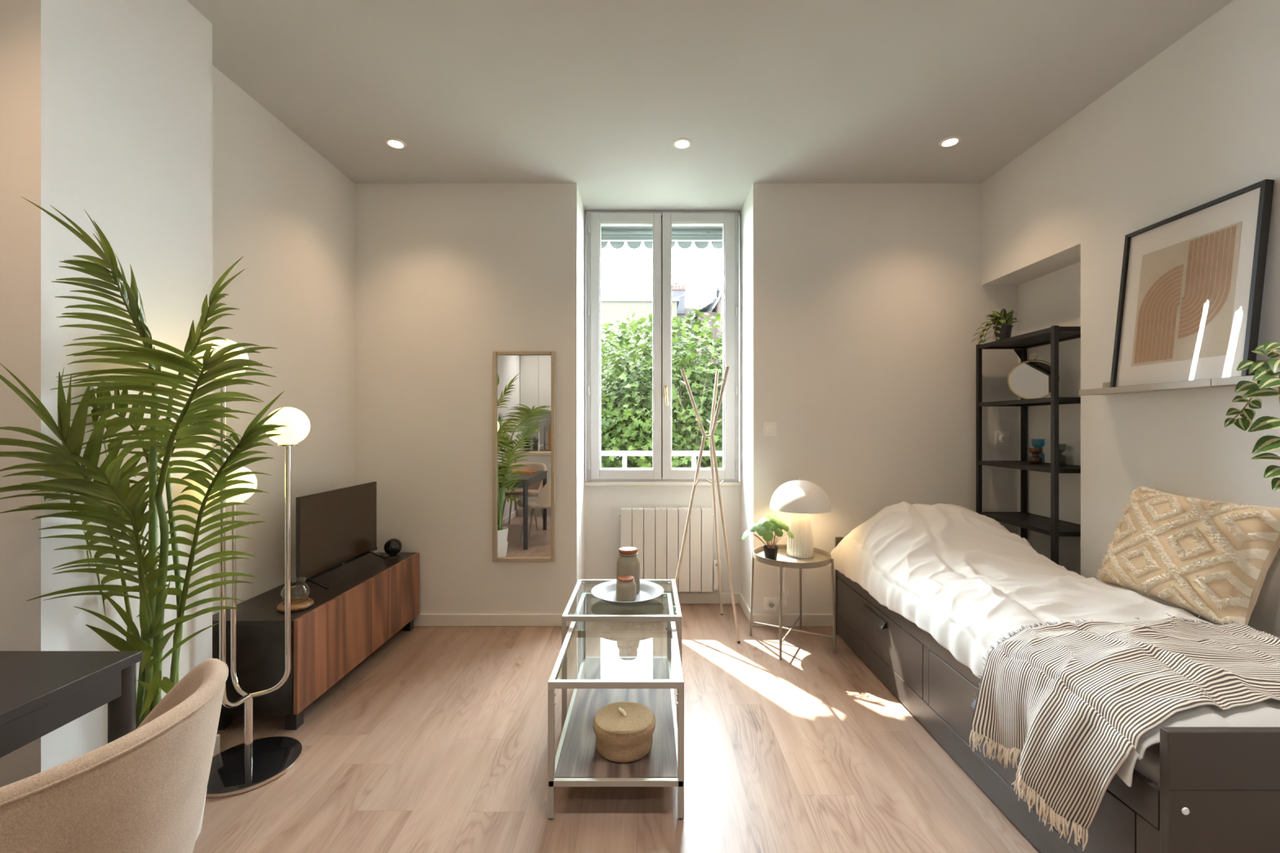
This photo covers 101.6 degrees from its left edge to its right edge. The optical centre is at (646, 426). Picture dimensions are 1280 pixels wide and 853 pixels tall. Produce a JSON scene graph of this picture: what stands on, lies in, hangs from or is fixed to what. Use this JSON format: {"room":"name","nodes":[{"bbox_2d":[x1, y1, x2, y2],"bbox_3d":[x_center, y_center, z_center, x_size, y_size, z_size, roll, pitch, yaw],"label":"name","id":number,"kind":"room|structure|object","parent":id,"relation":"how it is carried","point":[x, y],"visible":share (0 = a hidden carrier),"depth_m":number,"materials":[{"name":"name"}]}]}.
{"room":"studio apartment","nodes":[
{"label":"studio apartment","id":0,"kind":"room"},
{"bbox_2d":[0,0,354,787],"bbox_3d":[-1.909,-0.094,1.005,0.393,2.988,4.810,0,0,0],"label":"wall","id":1,"kind":"structure","parent":0,"point":[120,113],"depth_m":1.80,"materials":[{"name":"paint"}]},
{"bbox_2d":[213,733,220,756],"bbox_3d":[-1.800,1.261,0.997,0.211,0.078,4.794,0,0,0],"label":"baseboard","id":2,"kind":"structure","parent":1,"relation":"attached to","point":[217,745],"depth_m":2.06,"materials":[{"name":"paint"}]},
{"bbox_2d":[192,604,1039,852],"bbox_3d":[0.260,1.350,1.220,4.530,0.100,5.440,0,0,0],"label":"floor","id":3,"kind":"structure","parent":0,"point":[436,741],"depth_m":1.99,"materials":[{"name":"brown wood"}]},
{"bbox_2d":[0,651,142,758],"bbox_3d":[-1.575,0.929,0.750,0.645,0.742,1.100,0,0,0],"label":"dining table","id":4,"kind":"object","parent":3,"relation":"on","point":[42,692],"visible":0.86,"depth_m":1.18,"materials":[{"name":"black wood"}]},
{"bbox_2d":[0,658,228,852],"bbox_3d":[-1.128,0.894,0.888,0.666,0.815,0.583,0,0,0],"label":"dining chair","id":5,"kind":"object","parent":3,"relation":"on","point":[144,790],"visible":1,"depth_m":0.83,"materials":[{"name":"beige fabric"}]},
{"bbox_2d":[0,195,288,839],"bbox_3d":[-1.376,0.331,1.501,0.835,1.938,0.416,0,0,6],"label":"potted palm","id":6,"kind":"object","parent":3,"relation":"on","point":[108,500],"visible":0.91,"depth_m":1.47,"materials":[{"name":"plant"}]},
{"bbox_2d":[195,788,207,839],"bbox_3d":[-1.500,1.157,1.600,0.244,0.285,0.244,0,0,0],"label":"pot","id":7,"kind":"object","parent":6,"relation":"attached to","point":[202,817],"depth_m":1.64,"materials":[{"name":"white ceramic"}]},
{"bbox_2d":[195,338,310,797],"bbox_3d":[-1.518,0.493,1.980,0.362,1.614,0.367,0,0,0],"label":"floor lamp","id":8,"kind":"object","parent":3,"relation":"on","point":[251,762],"visible":0.61,"depth_m":2.01,"materials":[{"name":"silver metal"}]},
{"bbox_2d":[212,552,419,729],"bbox_3d":[-1.680,1.060,2.800,0.412,0.481,1.197,0,0,0],"label":"tv stand","id":9,"kind":"object","parent":3,"relation":"on","point":[369,598],"visible":0.88,"depth_m":2.40,"materials":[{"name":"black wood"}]},
{"bbox_2d":[276,577,314,612],"bbox_3d":[-1.585,0.755,2.360,0.140,0.128,0.140,0,0,0],"label":"glass lantern","id":10,"kind":"object","parent":9,"relation":"on","point":[296,604],"visible":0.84,"depth_m":2.34,"materials":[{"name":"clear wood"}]},
{"bbox_2d":[290,481,386,589],"bbox_3d":[-1.708,0.581,2.918,0.218,0.471,0.732,0,0,0],"label":"television","id":11,"kind":"object","parent":9,"relation":"on","point":[335,528],"visible":0.91,"depth_m":2.83,"materials":[{"name":"black paint"}]},
{"bbox_2d":[383,538,402,558],"bbox_3d":[-1.594,0.762,3.285,0.104,0.114,0.104,0,0,0],"label":"ball","id":12,"kind":"object","parent":9,"relation":"on","point":[392,547],"visible":1,"depth_m":3.25,"materials":[{"name":"paint"}]},
{"bbox_2d":[547,592,684,818],"bbox_3d":[-0.101,1.072,2.189,0.451,0.456,0.932,0,0,0],"label":"coffee table","id":13,"kind":"object","parent":3,"relation":"on","point":[600,682],"visible":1,"depth_m":1.87,"materials":[{"name":"silver metal"}]},
{"bbox_2d":[593,702,655,762],"bbox_3d":[-0.081,1.098,1.905,0.226,0.139,0.226,0,0,0],"label":"rope basket","id":14,"kind":"object","parent":13,"relation":"on","point":[624,731],"visible":1,"depth_m":1.84,"materials":[{"name":"wicker"}]},
{"bbox_2d":[561,579,681,732],"bbox_3d":[-0.104,1.050,2.467,0.507,0.500,0.536,0,0,0],"label":"coffee table","id":15,"kind":"object","parent":3,"relation":"on","point":[566,617],"visible":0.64,"depth_m":2.21,"materials":[{"name":"silver metal"}]},
{"bbox_2d":[591,580,663,606],"bbox_3d":[-0.088,0.779,2.425,0.336,0.041,0.336,0,0,0],"label":"round plate","id":16,"kind":"object","parent":15,"relation":"on","point":[606,591],"visible":0.77,"depth_m":2.45,"materials":[{"name":"white ceramic"}]},
{"bbox_2d":[616,575,635,601],"bbox_3d":[-0.093,0.740,2.385,0.092,0.102,0.092,0,0,0],"label":"storage jar","id":17,"kind":"object","parent":16,"relation":"on","point":[626,584],"visible":0.98,"depth_m":2.35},
{"bbox_2d":[616,546,639,593],"bbox_3d":[-0.088,0.689,2.505,0.112,0.205,0.112,0,0,0],"label":"storage jar","id":18,"kind":"object","parent":16,"relation":"on","point":[628,563],"visible":0.83,"depth_m":2.47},
{"bbox_2d":[666,365,740,643],"bbox_3d":[0.343,0.462,3.374,0.440,1.675,0.486,0,0,0],"label":"coat rack","id":19,"kind":"object","parent":3,"relation":"on","point":[713,423],"visible":0.91,"depth_m":3.35,"materials":[{"name":"beige wood"}]},
{"bbox_2d":[749,544,836,660],"bbox_3d":[0.867,1.028,3.128,0.452,0.544,0.452,0,0,0],"label":"side table","id":20,"kind":"object","parent":3,"relation":"on","point":[821,557],"visible":0.8,"depth_m":3.04,"materials":[{"name":"beige paint"}]},
{"bbox_2d":[741,515,793,559],"bbox_3d":[0.711,0.651,3.058,0.243,0.267,0.265,0,0,-40],"label":"leaf plant","id":21,"kind":"object","parent":20,"relation":"on","point":[764,528],"visible":0.97,"depth_m":3.02,"materials":[{"name":"green plant"}]},
{"bbox_2d":[768,567,788,608],"bbox_3d":[0.852,0.981,3.344,0.150,0.382,0.042,0,0,34],"label":"cable","id":22,"kind":"object","parent":20,"relation":"hanging from","point":[771,605],"visible":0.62,"depth_m":3.33,"materials":[{"name":"white plastic"}]},
{"bbox_2d":[752,544,831,568],"bbox_3d":[0.867,0.773,3.128,0.452,0.035,0.452,0,0,0],"label":"tray","id":23,"kind":"object","parent":20,"relation":"on","point":[821,557],"depth_m":3.06,"materials":[{"name":"beige paint"}]},
{"bbox_2d":[769,478,831,559],"bbox_3d":[0.930,0.549,3.165,0.356,0.470,0.356,0,0,0],"label":"table lamp","id":24,"kind":"object","parent":20,"relation":"on","point":[800,498],"visible":1,"depth_m":3.09,"materials":[{"name":"metal"}]},
{"bbox_2d":[976,325,1080,564],"bbox_3d":[2.259,0.389,3.017,0.311,1.822,0.642,0,0,0],"label":"shelving unit","id":25,"kind":"object","parent":3,"relation":"on","point":[1052,526],"visible":0.48,"depth_m":2.99,"materials":[{"name":"black metal"}]},
{"bbox_2d":[972,308,1019,344],"bbox_3d":[2.093,-0.600,3.113,0.287,0.198,0.197,0,0,-22],"label":"shelf plant","id":26,"kind":"object","parent":25,"relation":"on","point":[1002,331],"visible":0.98,"depth_m":3.10,"materials":[{"name":"green plant"}]},
{"bbox_2d":[983,512,1080,531],"bbox_3d":[2.259,0.551,3.017,0.262,0.008,0.593,0,0,0],"label":"shelf","id":27,"kind":"object","parent":25,"relation":"attached to","point":[1027,518],"depth_m":3.04,"materials":[{"name":"black metal"}]},
{"bbox_2d":[1007,353,1059,399],"bbox_3d":[2.243,-0.290,3.032,0.242,0.275,0.082,0,0,37],"label":"round mirror","id":28,"kind":"object","parent":25,"relation":"on","point":[1030,379],"visible":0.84,"depth_m":3.03,"materials":[{"name":"gold metal"}]},
{"bbox_2d":[988,461,1080,468],"bbox_3d":[2.259,0.224,3.017,0.262,0.008,0.593,0,0,0],"label":"shelf","id":29,"kind":"object","parent":25,"relation":"attached to","point":[990,463],"depth_m":3.06,"materials":[{"name":"black metal"}]},
{"bbox_2d":[991,331,1080,346],"bbox_3d":[2.259,-0.511,3.017,0.262,0.008,0.593,0,0,0],"label":"shelf","id":30,"kind":"object","parent":25,"relation":"attached to","point":[1044,339],"depth_m":3.06,"materials":[{"name":"black metal"}]},
{"bbox_2d":[1031,439,1044,463],"bbox_3d":[2.312,0.147,3.085,0.065,0.145,0.065,0,0,0],"label":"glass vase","id":31,"kind":"object","parent":25,"relation":"on","point":[1044,439],"visible":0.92,"depth_m":3.10,"materials":[{"name":"glass"}]},
{"bbox_2d":[835,537,1279,852],"bbox_3d":[1.603,0.997,2.233,0.884,0.607,2.104,0,0,0],"label":"bed","id":32,"kind":"object","parent":3,"relation":"on","point":[1219,790],"visible":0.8,"depth_m":1.31,"materials":[{"name":"black paint"}]},
{"bbox_2d":[1133,743,1159,786],"bbox_3d":[1.617,0.848,2.240,0.805,0.095,2.020,0,0,0],"label":"mattress","id":33,"kind":"object","parent":32,"relation":"on","point":[1148,766],"visible":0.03,"depth_m":1.27,"materials":[{"name":"grey fabric"}]},
{"bbox_2d":[828,501,1279,786],"bbox_3d":[1.596,0.659,2.245,0.929,0.481,2.027,0,0,0],"label":"duvet","id":34,"kind":"object","parent":33,"relation":"on","point":[956,573],"visible":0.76,"depth_m":2.18,"materials":[{"name":"white fabric"}]},
{"bbox_2d":[968,613,1279,851],"bbox_3d":[1.544,0.851,1.486,1.023,0.486,0.514,0,0,0],"label":"striped throw","id":35,"kind":"object","parent":34,"relation":"on","point":[1075,700],"visible":1,"depth_m":1.43,"materials":[{"name":"beige fabric"}]},
{"bbox_2d":[1096,485,1279,625],"bbox_3d":[2.055,0.475,2.008,0.285,0.445,0.570,0,0,0],"label":"tufted cushion","id":36,"kind":"object","parent":34,"relation":"on","point":[1211,560],"visible":0.99,"depth_m":1.89,"materials":[{"name":"beige fabric"}]},
{"bbox_2d":[354,182,1017,613],"bbox_3d":[0.285,-0.094,3.780,4.780,2.988,0.740,0,0,0],"label":"wall","id":37,"kind":"structure","parent":0,"point":[862,306],"depth_m":3.41,"materials":[{"name":"paint"}]},
{"bbox_2d":[493,351,555,561],"bbox_3d":[-0.795,0.194,3.397,0.405,1.368,0.025,0,0,0],"label":"wall mirror","id":38,"kind":"object","parent":37,"relation":"attached to","point":[524,381],"visible":1,"depth_m":3.40,"materials":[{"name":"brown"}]},
{"bbox_2d":[413,592,832,626],"bbox_3d":[0.140,1.261,3.617,4.090,0.078,0.446,0,0,0],"label":"baseboard","id":39,"kind":"structure","parent":37,"relation":"attached to","point":[421,620],"depth_m":3.39,"materials":[{"name":"paint"}]},
{"bbox_2d":[600,229,722,248],"bbox_3d":[0.100,-1.492,4.115,1.060,0.185,0.006,0,0,0],"label":"scalloped valance","id":40,"kind":"object","parent":37,"relation":"attached to","point":[616,245],"visible":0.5,"depth_m":4.11,"materials":[{"name":"fabric"}]},
{"bbox_2d":[600,450,722,467],"bbox_3d":[0.130,0.308,4.190,1.200,0.223,0.040,0,0,0],"label":"balcony railing","id":41,"kind":"object","parent":37,"relation":"attached to","point":[624,454],"visible":0.3,"depth_m":4.17,"materials":[{"name":"white metal"}]},
{"bbox_2d":[586,210,738,481],"bbox_3d":[0.117,-0.591,3.838,1.123,1.990,0.144,0,0,0],"label":"window","id":42,"kind":"structure","parent":37,"relation":"in","point":[661,222],"depth_m":3.82,"materials":[{"name":"white plastic"}]},
{"bbox_2d":[600,226,722,241],"bbox_3d":[0.128,-1.527,4.048,0.965,0.176,0.037,0,0,0],"label":"roller shutter","id":43,"kind":"object","parent":42,"relation":"attached to","point":[606,236],"visible":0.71,"depth_m":4.04,"materials":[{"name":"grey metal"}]},
{"bbox_2d":[584,481,741,485],"bbox_3d":[0.120,0.419,3.840,1.145,0.026,0.060,0,0,0],"label":"trim","id":44,"kind":"structure","parent":37,"relation":"attached to","point":[586,483],"depth_m":3.81,"materials":[{"name":"paint"}]},
{"bbox_2d":[617,506,720,591],"bbox_3d":[0.166,0.886,3.792,0.740,0.601,0.095,0,0,0],"label":"radiator","id":45,"kind":"object","parent":37,"relation":"attached to","point":[695,574],"visible":0.86,"depth_m":3.75,"materials":[{"name":"metal"}]},
{"bbox_2d":[763,422,777,435],"bbox_3d":[0.806,0.018,3.395,0.088,0.088,0.030,0,0,0],"label":"wall switch","id":46,"kind":"object","parent":37,"relation":"attached to","point":[769,428],"visible":1,"depth_m":3.40,"materials":[{"name":"white plastic"}]},
{"bbox_2d":[763,596,777,610],"bbox_3d":[0.806,1.155,3.402,0.088,0.088,0.016,0,0,0],"label":"wall socket","id":47,"kind":"object","parent":37,"relation":"attached to","point":[766,600],"visible":0.88,"depth_m":3.40,"materials":[{"name":"white plastic"}]},
{"bbox_2d":[995,431,1008,444],"bbox_3d":[2.318,0.078,3.395,0.088,0.088,0.030,0,0,0],"label":"wall switch","id":48,"kind":"object","parent":37,"relation":"attached to","point":[1001,437],"visible":1,"depth_m":3.40,"materials":[{"name":"white plastic"}]},
{"bbox_2d":[186,0,1232,215],"bbox_3d":[0.335,-1.688,1.325,4.680,0.200,5.650,0,0,0],"label":"ceiling","id":49,"kind":"structure","parent":0,"point":[596,95],"depth_m":2.39,"materials":[{"name":"paint"}]},
{"bbox_2d":[384,137,406,148],"bbox_3d":[-1.405,-1.585,2.927,0.110,0.007,0.110,0,0,0],"label":"recessed light","id":50,"kind":"object","parent":49,"relation":"in","point":[395,143],"visible":1,"depth_m":2.92,"materials":[{"name":"paint"}]},
{"bbox_2d":[672,137,692,148],"bbox_3d":[0.200,-1.585,2.927,0.110,0.007,0.110,0,0,0],"label":"recessed light","id":51,"kind":"object","parent":49,"relation":"in","point":[680,143],"visible":1,"depth_m":2.92,"materials":[{"name":"paint"}]},
{"bbox_2d":[938,136,961,146],"bbox_3d":[1.690,-1.585,2.910,0.110,0.007,0.110,0,0,0],"label":"recessed light","id":52,"kind":"object","parent":49,"relation":"in","point":[952,140],"visible":1,"depth_m":2.91,"materials":[{"name":"paint"}]},
{"bbox_2d":[981,0,1279,637],"bbox_3d":[2.405,-0.094,1.005,0.440,2.988,4.810,0,0,0],"label":"wall","id":53,"kind":"structure","parent":0,"point":[1197,124],"depth_m":2.37,"materials":[{"name":"paint"}]},
{"bbox_2d":[1078,378,1236,395],"bbox_3d":[2.122,-0.177,2.197,0.127,0.061,0.584,0,0,0],"label":"ledge","id":54,"kind":"object","parent":53,"relation":"attached to","point":[1106,389],"visible":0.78,"depth_m":2.15,"materials":[{"name":"white wood"}]},
{"bbox_2d":[1110,178,1274,386],"bbox_3d":[2.130,-0.509,2.081,0.100,0.701,0.534,0,0,0],"label":"framed print","id":55,"kind":"object","parent":54,"relation":"on","point":[1192,282],"visible":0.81,"depth_m":2.03,"materials":[{"name":"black paper"}]},
{"bbox_2d":[1211,375,1279,386],"bbox_3d":[2.122,-0.177,1.613,0.127,0.061,0.584,0,0,0],"label":"ledge","id":56,"kind":"object","parent":53,"relation":"attached to","point":[1228,380],"visible":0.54,"depth_m":1.84,"materials":[{"name":"white wood"}]},
{"bbox_2d":[1224,341,1279,490],"bbox_3d":[1.994,-0.051,1.603,0.306,0.499,0.250,0,0,22],"label":"trailing plant","id":57,"kind":"object","parent":56,"relation":"on","point":[1264,371],"visible":1,"depth_m":1.61,"materials":[{"name":"green plant"}]},
{"label":"outside","id":58,"kind":"structure","parent":0,"visible":0},
{"bbox_3d":[0.000,4.850,32.150,80.000,0.100,55.700,0,0,0],"label":"ground","id":59,"kind":"structure","parent":58,"visible":0},
{"bbox_2d":[600,298,679,460],"bbox_3d":[-2.300,-0.530,24.810,7.600,10.660,1.780,0,0,0],"label":"house","id":60,"kind":"structure","parent":59,"relation":"on","point":[618,309],"depth_m":24.00,"materials":[{"name":"stone"}]},
{"bbox_2d":[600,297,722,467],"bbox_3d":[0.300,1.226,9.117,5.614,7.185,4.146,0,0,12],"label":"hedge","id":61,"kind":"object","parent":59,"relation":"on","point":[626,420],"visible":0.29,"depth_m":8.29,"materials":[{"name":"green plant"}]},
{"bbox_2d":[671,274,713,394],"bbox_3d":[2.300,-1.500,28.455,3.200,12.600,5.090,0,0,0],"label":"house","id":62,"kind":"structure","parent":59,"relation":"on","point":[677,293],"depth_m":26.00,"materials":[{"name":"stone"}]},
{"bbox_2d":[692,248,722,467],"bbox_3d":[4.700,-2.000,23.450,5.000,13.600,3.700,0,0,0],"label":"house","id":63,"kind":"structure","parent":59,"relation":"on","point":[717,308],"depth_m":23.50,"materials":[{"name":"stone"}]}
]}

